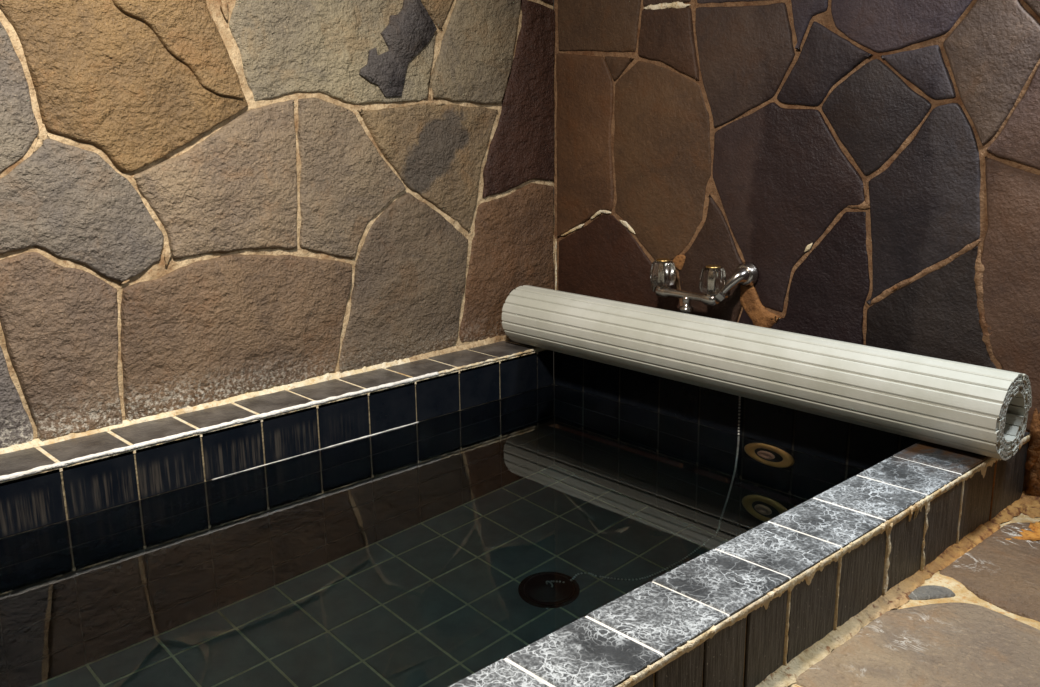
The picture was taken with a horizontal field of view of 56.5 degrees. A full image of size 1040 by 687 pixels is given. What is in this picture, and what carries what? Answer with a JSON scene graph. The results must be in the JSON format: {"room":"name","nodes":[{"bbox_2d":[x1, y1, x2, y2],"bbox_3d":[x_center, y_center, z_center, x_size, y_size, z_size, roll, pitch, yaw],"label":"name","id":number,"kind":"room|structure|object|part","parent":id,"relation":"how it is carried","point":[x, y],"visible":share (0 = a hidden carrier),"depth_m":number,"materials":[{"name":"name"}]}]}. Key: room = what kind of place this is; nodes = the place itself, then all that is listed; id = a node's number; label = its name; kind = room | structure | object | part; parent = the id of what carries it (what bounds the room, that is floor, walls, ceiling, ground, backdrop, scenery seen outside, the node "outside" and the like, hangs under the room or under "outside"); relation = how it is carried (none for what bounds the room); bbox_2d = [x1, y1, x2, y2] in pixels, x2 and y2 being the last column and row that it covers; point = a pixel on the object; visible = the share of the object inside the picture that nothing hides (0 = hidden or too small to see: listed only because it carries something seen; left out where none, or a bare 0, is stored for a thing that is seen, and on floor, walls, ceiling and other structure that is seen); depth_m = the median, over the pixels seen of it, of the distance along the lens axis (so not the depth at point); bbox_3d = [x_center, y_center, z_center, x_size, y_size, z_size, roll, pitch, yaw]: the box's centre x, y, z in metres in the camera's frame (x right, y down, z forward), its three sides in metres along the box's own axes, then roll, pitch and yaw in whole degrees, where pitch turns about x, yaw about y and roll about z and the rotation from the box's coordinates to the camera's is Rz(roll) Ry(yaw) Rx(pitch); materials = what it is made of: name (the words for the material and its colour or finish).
{"room":"spa","nodes":[
{"label":"spa","id":0,"kind":"room"},
{"bbox_2d":[0,0,554,453],"bbox_3d":[-0.644,-0.486,1.285,1.955,1.331,0.030,-13,18,-42],"label":"wall","id":1,"kind":"structure","parent":0,"point":[204,204],"depth_m":1.54,"materials":[{"name":"stone"}]},
{"bbox_2d":[554,0,1039,496],"bbox_3d":[0.653,-0.467,1.339,0.028,1.420,1.705,-13,18,-42],"label":"wall","id":2,"kind":"structure","parent":0,"point":[876,163],"depth_m":1.56,"materials":[{"name":"stone"}]},
{"bbox_2d":[650,258,758,313],"bbox_3d":[0.313,-0.102,1.743,0.071,0.102,0.222,-13,18,-42],"label":"faucet","id":3,"kind":"object","parent":2,"relation":"attached to","point":[714,287],"visible":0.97,"depth_m":1.69,"materials":[{"name":"silver metal"}]},
{"bbox_3d":[0.262,-0.129,1.774,0.047,0.044,0.047,-13,18,-42],"label":"handle","id":4,"kind":"part","parent":3,"relation":"part of","materials":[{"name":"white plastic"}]},
{"bbox_3d":[0.300,-0.068,1.744,0.026,0.034,0.026,-13,18,-42],"label":"spout","id":5,"kind":"part","parent":3,"relation":"part of","materials":[{"name":"silver metal"}]},
{"bbox_3d":[0.338,-0.111,1.696,0.047,0.044,0.047,-13,18,-42],"label":"handle","id":6,"kind":"part","parent":3,"relation":"part of","materials":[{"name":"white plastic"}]},
{"bbox_2d":[756,491,1039,686],"bbox_3d":[0.308,0.478,0.410,2.055,0.041,0.948,-13,18,-42],"label":"floor","id":7,"kind":"structure","parent":0,"point":[971,618],"depth_m":1.07,"materials":[{"name":"stone"}]},
{"bbox_2d":[0,340,1030,686],"bbox_3d":[-0.161,0.443,1.279,1.562,0.546,0.970,-13,18,-42],"label":"bathtub","id":8,"kind":"object","parent":7,"relation":"in","point":[742,609],"visible":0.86,"depth_m":1.28,"materials":[{"name":"tile"}]},
{"bbox_2d":[0,380,864,686],"bbox_3d":[-0.119,0.479,1.324,1.296,0.469,0.820,-13,18,-42],"label":"water","id":9,"kind":"object","parent":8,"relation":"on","point":[432,552],"visible":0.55,"depth_m":1.23,"materials":[{"name":"clear liquid"}]},
{"bbox_2d":[738,396,740,434],"bbox_3d":[0.223,0.351,1.626,0.460,0.549,0.083,-6,15,-20],"label":"chain","id":10,"kind":"object","parent":8,"relation":"attached to","point":[739,396],"visible":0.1,"depth_m":1.63,"materials":[{"name":"silver metal"}]},
{"bbox_2d":[502,285,1031,459],"bbox_3d":[0.328,0.019,1.607,0.120,0.116,0.946,-13,18,-42],"label":"cover","id":11,"kind":"object","parent":8,"relation":"on","point":[976,409],"visible":1,"depth_m":1.45,"materials":[{"name":"plastic"}]}
]}

